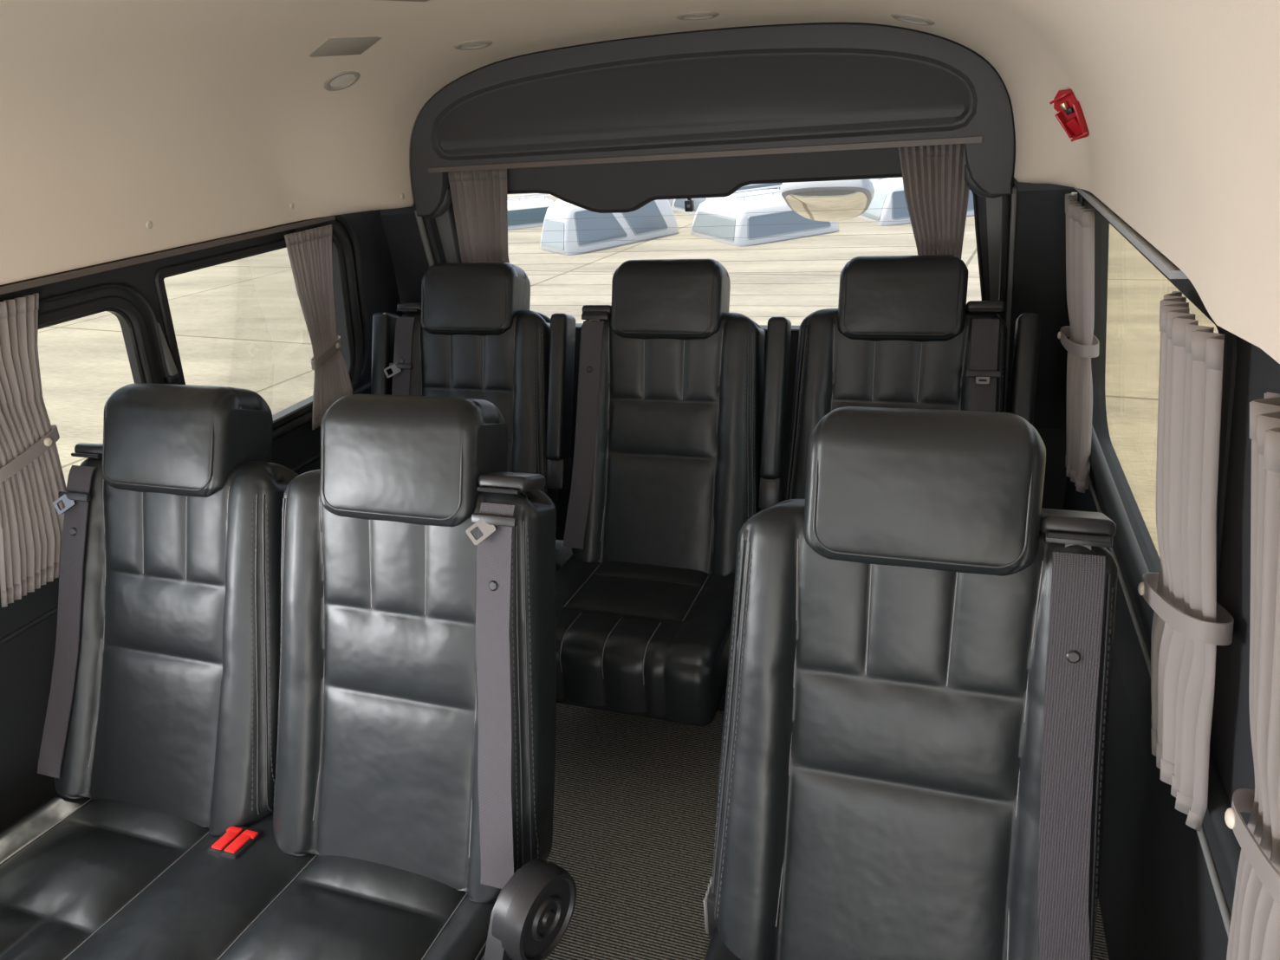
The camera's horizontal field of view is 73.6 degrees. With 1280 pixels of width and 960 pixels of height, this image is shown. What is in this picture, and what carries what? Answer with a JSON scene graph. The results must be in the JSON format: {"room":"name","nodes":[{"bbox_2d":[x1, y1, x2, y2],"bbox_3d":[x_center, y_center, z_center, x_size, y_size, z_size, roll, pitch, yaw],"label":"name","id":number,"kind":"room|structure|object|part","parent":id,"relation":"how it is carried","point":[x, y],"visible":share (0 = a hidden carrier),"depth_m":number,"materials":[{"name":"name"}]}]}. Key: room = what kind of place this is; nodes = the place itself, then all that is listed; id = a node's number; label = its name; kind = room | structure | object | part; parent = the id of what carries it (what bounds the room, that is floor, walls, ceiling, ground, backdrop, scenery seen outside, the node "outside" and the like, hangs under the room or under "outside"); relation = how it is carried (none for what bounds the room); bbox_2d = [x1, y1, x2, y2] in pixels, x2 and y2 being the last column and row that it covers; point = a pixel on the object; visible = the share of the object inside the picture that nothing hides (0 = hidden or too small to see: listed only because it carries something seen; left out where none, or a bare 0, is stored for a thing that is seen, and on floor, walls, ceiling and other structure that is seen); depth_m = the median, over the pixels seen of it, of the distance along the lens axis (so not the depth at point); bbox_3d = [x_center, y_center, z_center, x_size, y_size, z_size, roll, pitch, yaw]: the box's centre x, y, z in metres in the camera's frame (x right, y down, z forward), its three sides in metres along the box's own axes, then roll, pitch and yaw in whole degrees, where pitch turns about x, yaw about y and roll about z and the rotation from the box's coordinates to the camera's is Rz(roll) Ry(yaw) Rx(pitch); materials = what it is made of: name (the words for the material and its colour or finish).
{"room":"vehicle interior","nodes":[
{"label":"vehicle interior","id":0,"kind":"room"},
{"bbox_2d":[0,209,404,831],"bbox_3d":[-1.433,0.462,1.386,0.165,1.395,4.288,4,25,19],"label":"wall","id":1,"kind":"structure","parent":0,"point":[28,625],"depth_m":1.88,"materials":[{"name":"grey plastic"}]},
{"bbox_3d":[-1.454,0.880,1.590,0.050,0.470,4.288,4,25,19],"label":"panel","id":2,"kind":"part","parent":1,"relation":"part of","materials":[{"name":"grey plastic"}]},
{"bbox_2d":[38,283,168,383],"bbox_3d":[-1.420,0.120,1.278,0.103,0.501,1.774,4,25,19],"label":"window","id":3,"kind":"structure","parent":1,"relation":"in","point":[131,319],"depth_m":1.92,"materials":[{"name":"black rubber"}]},
{"bbox_3d":[-1.429,0.120,1.281,0.067,0.409,1.682,4,25,19],"label":"sash","id":4,"kind":"part","parent":3,"relation":"part of","materials":[{"name":"clear glass"}]},
{"bbox_2d":[0,215,355,429],"bbox_3d":[-1.458,0.157,1.137,0.131,0.535,3.490,4,25,19],"label":"window","id":5,"kind":"structure","parent":1,"relation":"in","point":[343,323],"depth_m":2.13,"materials":[{"name":"black rubber"}]},
{"bbox_2d":[0,292,66,607],"bbox_3d":[-1.222,-0.055,1.688,0.088,0.574,0.251,4,25,19],"label":"curtain","id":6,"kind":"object","parent":5,"relation":"hanging from","point":[32,477],"visible":0.91,"depth_m":1.70,"materials":[{"name":"grey fabric"}]},
{"bbox_3d":[-1.437,-0.066,0.989,0.026,0.012,3.428,4,25,19],"label":"curtain rail","id":7,"kind":"part","parent":5,"relation":"part of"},
{"bbox_2d":[284,224,353,429],"bbox_3d":[-0.922,-0.441,2.488,0.081,0.558,0.211,4,25,19],"label":"curtain","id":8,"kind":"object","parent":5,"relation":"hanging from","point":[309,251],"visible":0.89,"depth_m":2.46,"materials":[{"name":"grey fabric"}]},
{"bbox_2d":[0,0,1279,363],"bbox_3d":[-0.542,-0.205,0.567,2.010,0.493,3.990,4,25,19],"label":"ceiling","id":9,"kind":"structure","parent":0,"point":[198,120],"depth_m":1.64,"materials":[{"name":"beige fabric"}]},
{"bbox_2d":[145,220,152,228],"bbox_3d":[-1.084,-0.564,1.890,0.008,0.018,0.018,3,25,17],"label":"clip","id":10,"kind":"object","parent":9,"relation":"attached to","point":[149,224],"visible":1,"depth_m":1.89,"materials":[{"name":"beige plastic"}]},
{"bbox_2d":[289,203,294,209],"bbox_3d":[-0.936,-0.737,2.301,0.008,0.018,0.018,3,25,17],"label":"clip","id":11,"kind":"object","parent":9,"relation":"attached to","point":[292,205],"visible":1,"depth_m":2.30,"materials":[{"name":"beige plastic"}]},
{"bbox_2d":[323,71,360,90],"bbox_3d":[-0.736,-0.986,2.109,0.094,0.044,0.089,-15,26,-22],"label":"ceiling light","id":12,"kind":"object","parent":9,"relation":"attached to","point":[341,81],"visible":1,"depth_m":2.11,"materials":[{"name":"beige plastic"}]},
{"bbox_2d":[309,36,382,57],"bbox_3d":[-0.652,-0.960,1.892,0.131,0.032,0.128,-24,30,-37],"label":"ceiling vent","id":13,"kind":"object","parent":9,"relation":"in","point":[354,45],"visible":0.98,"depth_m":1.89,"materials":[{"name":"grey plastic"}]},
{"bbox_2d":[384,0,429,1],"bbox_3d":[-0.402,-0.853,1.499,0.130,0.011,0.130,-24,30,-37],"label":"ceiling vent","id":14,"kind":"object","parent":9,"relation":"in","point":[385,0],"visible":1,"depth_m":1.56,"materials":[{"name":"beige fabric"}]},
{"bbox_2d":[453,39,492,50],"bbox_3d":[-0.406,-1.059,2.080,0.096,0.016,0.096,13,29,35],"label":"recessed light","id":15,"kind":"object","parent":9,"relation":"in","point":[476,44],"visible":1,"depth_m":2.08,"materials":[{"name":"beige plastic"}]},
{"bbox_2d":[675,11,718,19],"bbox_3d":[0.127,-1.029,1.895,0.096,0.012,0.096,6,26,23],"label":"recessed light","id":16,"kind":"object","parent":9,"relation":"in","point":[697,15],"visible":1,"depth_m":1.89,"materials":[{"name":"beige plastic"}]},
{"bbox_2d":[890,13,935,25],"bbox_3d":[0.586,-0.990,1.835,0.093,0.030,0.095,-16,26,-25],"label":"recessed light","id":17,"kind":"object","parent":9,"relation":"in","point":[908,18],"visible":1,"depth_m":1.83,"materials":[{"name":"beige plastic"}]},
{"bbox_2d":[1049,88,1089,142],"bbox_3d":[0.811,-0.683,1.603,0.056,0.093,0.076,-16,26,-24],"label":"hammer","id":18,"kind":"object","parent":9,"relation":"attached to","point":[1070,116],"visible":0.95,"depth_m":1.60,"materials":[{"name":"red plastic"}]},
{"bbox_2d":[1065,106,1074,115],"bbox_3d":[0.803,-0.690,1.599,0.008,0.011,0.012,-35,10,-22],"label":"socket","id":19,"kind":"object","parent":18,"relation":"attached to","point":[1068,110],"depth_m":1.60,"materials":[{"name":"metal"}]},
{"bbox_2d":[379,177,1078,509],"bbox_3d":[0.197,-0.289,2.724,2.202,1.420,0.262,4,25,19],"label":"trim","id":20,"kind":"structure","parent":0,"point":[1036,274],"depth_m":2.33,"materials":[{"name":"grey plastic"}]},
{"bbox_2d":[410,22,1015,218],"bbox_3d":[0.102,-0.958,2.305,1.700,0.442,0.051,4,25,19],"label":"panel","id":21,"kind":"object","parent":20,"relation":"attached to","point":[793,85],"visible":0.93,"depth_m":2.21,"materials":[{"name":"grey plastic"}]},
{"bbox_2d":[428,136,982,173],"bbox_3d":[0.106,-0.887,2.340,1.545,0.014,0.066,4,25,19],"label":"rail","id":22,"kind":"object","parent":21,"relation":"attached to","point":[964,139],"visible":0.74,"depth_m":2.27,"materials":[{"name":"grey"}]},
{"bbox_2d":[448,168,509,263],"bbox_3d":[-0.472,-0.672,2.732,0.236,0.608,0.114,4,25,19],"label":"curtain","id":23,"kind":"object","parent":22,"relation":"hanging from","point":[479,198],"visible":0.52,"depth_m":2.64,"materials":[{"name":"grey fabric"}]},
{"bbox_2d":[897,143,969,259],"bbox_3d":[0.777,-0.582,2.306,0.182,0.608,0.097,4,25,19],"label":"curtain","id":24,"kind":"object","parent":22,"relation":"hanging from","point":[936,190],"visible":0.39,"depth_m":2.21,"materials":[{"name":"grey fabric"}]},
{"bbox_2d":[428,147,1013,540],"bbox_3d":[0.206,-0.380,2.731,2.020,1.540,0.319,4,25,19],"label":"door","id":25,"kind":"structure","parent":20,"relation":"in","point":[620,187],"depth_m":2.44,"materials":[{"name":"grey plastic"}]},
{"bbox_2d":[684,198,694,212],"bbox_3d":[0.148,-0.860,2.595,0.026,0.087,0.024,4,25,19],"label":"camera","id":26,"kind":"object","parent":25,"relation":"attached to","point":[689,204],"visible":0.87,"depth_m":2.60,"materials":[{"name":"black plastic"}]},
{"bbox_2d":[779,178,874,221],"bbox_3d":[0.561,-0.949,2.549,0.276,0.358,0.173,4,25,19],"label":"mirror","id":27,"kind":"object","parent":25,"relation":"attached to","point":[844,196],"visible":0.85,"depth_m":2.56,"materials":[{"name":"grey paint"}]},
{"bbox_3d":[0.566,-0.828,2.589,0.236,0.103,0.111,4,25,19],"label":"glass","id":28,"kind":"part","parent":27,"relation":"part of","materials":[{"name":"white mirror"}]},
{"bbox_2d":[544,539,1109,959],"bbox_3d":[-0.378,1.164,1.340,2.200,0.040,4.400,4,25,19],"label":"floor","id":29,"kind":"structure","parent":0,"point":[635,798],"depth_m":2.00,"materials":[{"name":"grey carpet"}]},
{"bbox_2d":[0,383,576,959],"bbox_3d":[-0.682,0.501,1.441,1.182,1.133,0.961,4,25,19],"label":"passenger seat","id":30,"kind":"object","parent":29,"relation":"on","point":[311,715],"visible":1,"depth_m":1.49,"materials":[{"name":"black leather"}]},
{"bbox_3d":[-1.133,0.046,1.684,0.045,0.044,0.012,4,2,19],"label":"metal plate","id":31,"kind":"part","parent":30,"relation":"part of","materials":[{"name":"grey metal"}]},
{"bbox_3d":[-0.918,0.299,1.697,0.539,0.692,0.152,4,2,19],"label":"backrest","id":32,"kind":"part","parent":30,"relation":"part of","materials":[{"name":"black leather"}]},
{"bbox_2d":[0,792,495,959],"bbox_3d":[-0.767,0.783,1.393,1.066,0.189,0.592,4,25,19],"label":"seat cushion","id":33,"kind":"object","parent":30,"relation":"on","point":[84,876],"depth_m":1.45,"materials":[{"name":"black leather"}]},
{"bbox_3d":[-0.407,0.334,1.507,0.539,0.692,0.152,4,5,19],"label":"backrest","id":34,"kind":"part","parent":30,"relation":"part of","materials":[{"name":"black leather"}]},
{"bbox_3d":[-0.251,0.079,1.354,0.048,0.047,0.014,4,5,19],"label":"metal plate","id":35,"kind":"part","parent":30,"relation":"part of","materials":[{"name":"grey metal"}]},
{"bbox_3d":[-0.207,0.771,1.303,0.034,0.310,0.235,11,28,32],"label":"recliner arm","id":36,"kind":"part","parent":30,"relation":"part of","materials":[{"name":"black plastic"}]},
{"bbox_2d":[370,262,575,571],"bbox_3d":[-0.558,0.028,2.452,0.647,1.168,0.822,4,25,19],"label":"passenger seat","id":37,"kind":"object","parent":29,"relation":"on","point":[473,333],"visible":0.39,"depth_m":2.46,"materials":[{"name":"black leather"}]},
{"bbox_3d":[-0.783,-0.304,2.635,0.058,0.415,0.085,4,5,19],"label":"armrest","id":38,"kind":"part","parent":37,"relation":"part of","materials":[{"name":"black leather"}]},
{"bbox_3d":[-0.734,-0.325,2.538,0.052,0.046,0.014,4,5,19],"label":"metal plate","id":39,"kind":"part","parent":37,"relation":"part of","materials":[{"name":"grey metal"}]},
{"bbox_3d":[-0.503,-0.161,2.557,0.539,0.692,0.152,4,5,19],"label":"backrest","id":40,"kind":"part","parent":37,"relation":"part of","materials":[{"name":"black leather"}]},
{"bbox_3d":[-0.486,0.412,2.727,0.420,0.235,0.300,4,25,19],"label":"seat","id":41,"kind":"part","parent":37,"relation":"part of","materials":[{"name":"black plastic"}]},
{"bbox_3d":[-0.226,-0.264,2.446,0.052,0.415,0.085,4,5,19],"label":"armrest","id":42,"kind":"part","parent":37,"relation":"part of","materials":[{"name":"black leather"}]},
{"bbox_2d":[555,258,791,727],"bbox_3d":[0.045,0.081,2.214,0.594,1.176,0.812,4,25,19],"label":"passenger seat","id":43,"kind":"object","parent":29,"relation":"on","point":[679,442],"visible":0.94,"depth_m":2.23,"materials":[{"name":"black leather"}]},
{"bbox_2d":[555,553,734,727],"bbox_3d":[-0.011,0.368,2.196,0.524,0.203,0.516,4,25,19],"label":"seat cushion","id":44,"kind":"object","parent":43,"relation":"on","point":[643,635],"depth_m":2.01,"materials":[{"name":"black leather"}]},
{"bbox_3d":[0.069,-0.108,2.331,0.539,0.692,0.152,4,6,19],"label":"backrest","id":45,"kind":"part","parent":43,"relation":"part of","materials":[{"name":"black leather"}]},
{"bbox_3d":[0.087,0.466,2.505,0.420,0.235,0.300,4,25,19],"label":"seat","id":46,"kind":"part","parent":43,"relation":"part of","materials":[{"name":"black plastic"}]},
{"bbox_3d":[0.351,-0.210,2.215,0.052,0.415,0.085,4,6,19],"label":"armrest","id":47,"kind":"part","parent":43,"relation":"part of","materials":[{"name":"black leather"}]},
{"bbox_2d":[703,406,1117,959],"bbox_3d":[0.322,0.569,1.088,0.566,1.148,0.871,4,25,19],"label":"passenger seat","id":48,"kind":"object","parent":29,"relation":"on","point":[913,755],"visible":1,"depth_m":1.17,"materials":[{"name":"black leather"}]},
{"bbox_2d":[703,927,741,959],"bbox_3d":[0.283,0.846,1.054,0.524,0.176,0.565,4,25,19],"label":"seat cushion","id":49,"kind":"object","parent":48,"relation":"on","point":[725,943],"depth_m":1.28,"materials":[{"name":"black leather"}]},
{"bbox_3d":[0.559,0.088,1.092,0.030,0.016,0.007,4,7,19],"label":"metal plate","id":50,"kind":"part","parent":48,"relation":"part of","materials":[{"name":"grey metal"}]},
{"bbox_2d":[784,254,1041,500],"bbox_3d":[0.620,0.105,2.070,0.592,1.167,0.810,4,25,19],"label":"passenger seat","id":51,"kind":"object","parent":29,"relation":"on","point":[903,332],"visible":0.41,"depth_m":2.10,"materials":[{"name":"black leather"}]},
{"bbox_3d":[0.644,-0.089,2.186,0.539,0.692,0.152,4,6,19],"label":"backrest","id":52,"kind":"part","parent":51,"relation":"part of","materials":[{"name":"black leather"}]},
{"bbox_3d":[0.814,-0.238,2.030,0.030,0.020,0.008,4,6,19],"label":"metal plate","id":53,"kind":"part","parent":51,"relation":"part of","materials":[{"name":"grey metal"}]},
{"bbox_3d":[0.925,-0.191,2.071,0.052,0.415,0.085,4,6,19],"label":"armrest","id":54,"kind":"part","parent":51,"relation":"part of","materials":[{"name":"black leather"}]},
{"bbox_2d":[1062,192,1279,959],"bbox_3d":[0.574,0.606,0.704,0.152,1.395,4.288,4,25,19],"label":"wall","id":55,"kind":"structure","parent":0,"point":[1166,890],"depth_m":1.32,"materials":[{"name":"grey plastic"}]},
{"bbox_3d":[0.839,0.800,1.366,0.050,0.470,3.138,4,25,19],"label":"panel","id":56,"kind":"part","parent":55,"relation":"part of","materials":[{"name":"grey plastic"}]},
{"bbox_2d":[1073,187,1236,648],"bbox_3d":[0.876,-0.152,1.534,0.131,0.617,1.283,4,25,19],"label":"window","id":57,"kind":"structure","parent":55,"relation":"in","point":[1185,286],"depth_m":1.28,"materials":[{"name":"black plastic"}]},
{"bbox_2d":[1057,192,1099,493],"bbox_3d":[0.987,-0.307,1.941,0.109,0.622,0.371,4,25,19],"label":"curtain","id":58,"kind":"object","parent":57,"relation":"hanging from","point":[1081,346],"visible":1,"depth_m":1.83,"materials":[{"name":"grey fabric"}]},
{"bbox_3d":[0.826,-0.464,1.497,0.020,0.010,1.070,4,25,19],"label":"curtain rail","id":59,"kind":"part","parent":57,"relation":"part of","materials":[{"name":"grey metal"}]},
{"bbox_2d":[1137,291,1234,831],"bbox_3d":[0.643,0.095,1.019,0.104,0.576,0.308,4,25,19],"label":"curtain","id":60,"kind":"object","parent":57,"relation":"hanging from","point":[1188,626],"visible":1,"depth_m":0.96,"materials":[{"name":"grey fabric"}]},
{"bbox_2d":[1224,391,1279,959],"bbox_3d":[0.530,0.268,0.712,0.105,0.613,0.305,5,25,20],"label":"curtain","id":61,"kind":"object","parent":55,"relation":"hanging from","point":[1254,934],"visible":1,"depth_m":0.70,"materials":[{"name":"grey fabric"}]},
{"label":"outside","id":62,"kind":"structure","parent":0,"visible":0},
{"bbox_2d":[37,193,1218,558],"bbox_3d":[-0.396,2.018,1.094,160.000,0.100,160.000,4,25,19],"label":"ground","id":63,"kind":"structure","parent":62,"point":[240,323],"depth_m":10.32,"materials":[{"name":"concrete"}]},
{"bbox_2d":[507,193,554,229],"bbox_3d":[-2.590,-5.837,18.512,1.943,0.571,1.621,-9,24,-11],"label":"canopy","id":64,"kind":"object","parent":63,"relation":"on","point":[531,210],"visible":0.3,"depth_m":17.92,"materials":[{"name":"grey"}]},
{"bbox_3d":[-2.672,-6.208,18.700,1.321,0.032,0.032,-9,24,-11],"label":"roof rail","id":65,"kind":"part","parent":64,"relation":"part of","materials":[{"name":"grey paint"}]},
{"bbox_3d":[-2.549,-5.962,18.117,1.321,0.032,0.032,-9,24,-11],"label":"roof rail","id":66,"kind":"part","parent":64,"relation":"part of","materials":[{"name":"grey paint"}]},
{"bbox_2d":[539,198,678,255],"bbox_3d":[-0.549,-4.740,15.209,2.853,0.931,1.156,-24,30,-37],"label":"skylight","id":67,"kind":"object","parent":63,"relation":"on","point":[568,239],"visible":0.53,"depth_m":14.62,"materials":[{"name":"grey"}]},
{"bbox_2d":[671,182,782,215],"bbox_3d":[2.103,-6.251,18.374,2.743,0.771,2.209,-14,25,-21],"label":"canopy","id":68,"kind":"object","parent":63,"relation":"on","point":[678,205],"visible":0.05,"depth_m":17.64,"materials":[{"name":"grey"}]},
{"bbox_2d":[690,185,838,246],"bbox_3d":[2.123,-4.658,14.835,2.285,0.701,1.993,-15,26,-23],"label":"skylight","id":69,"kind":"object","parent":63,"relation":"on","point":[750,231],"visible":0.67,"depth_m":14.07,"materials":[{"name":"grey"}]},
{"bbox_3d":[1.959,-5.106,15.050,1.449,0.032,0.032,-15,26,-23],"label":"roof rail","id":70,"kind":"part","parent":69,"relation":"part of","materials":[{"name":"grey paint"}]},
{"bbox_3d":[2.236,-4.824,14.360,1.449,0.032,0.032,-15,26,-23],"label":"roof rail","id":71,"kind":"part","parent":69,"relation":"part of","materials":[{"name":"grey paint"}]},
{"bbox_2d":[871,178,883,184],"bbox_3d":[5.684,-6.692,18.695,2.702,0.811,2.074,-12,25,-17],"label":"canopy","id":72,"kind":"object","parent":63,"relation":"on","point":[874,180],"visible":0.02,"depth_m":17.58,"materials":[{"name":"grey"}]},
{"bbox_2d":[857,177,974,226],"bbox_3d":[5.217,-5.177,15.381,2.635,0.771,1.372,-10,24,-13],"label":"canopy","id":73,"kind":"object","parent":63,"relation":"on","point":[889,192],"visible":0.3,"depth_m":14.73,"materials":[{"name":"grey"}]}
]}

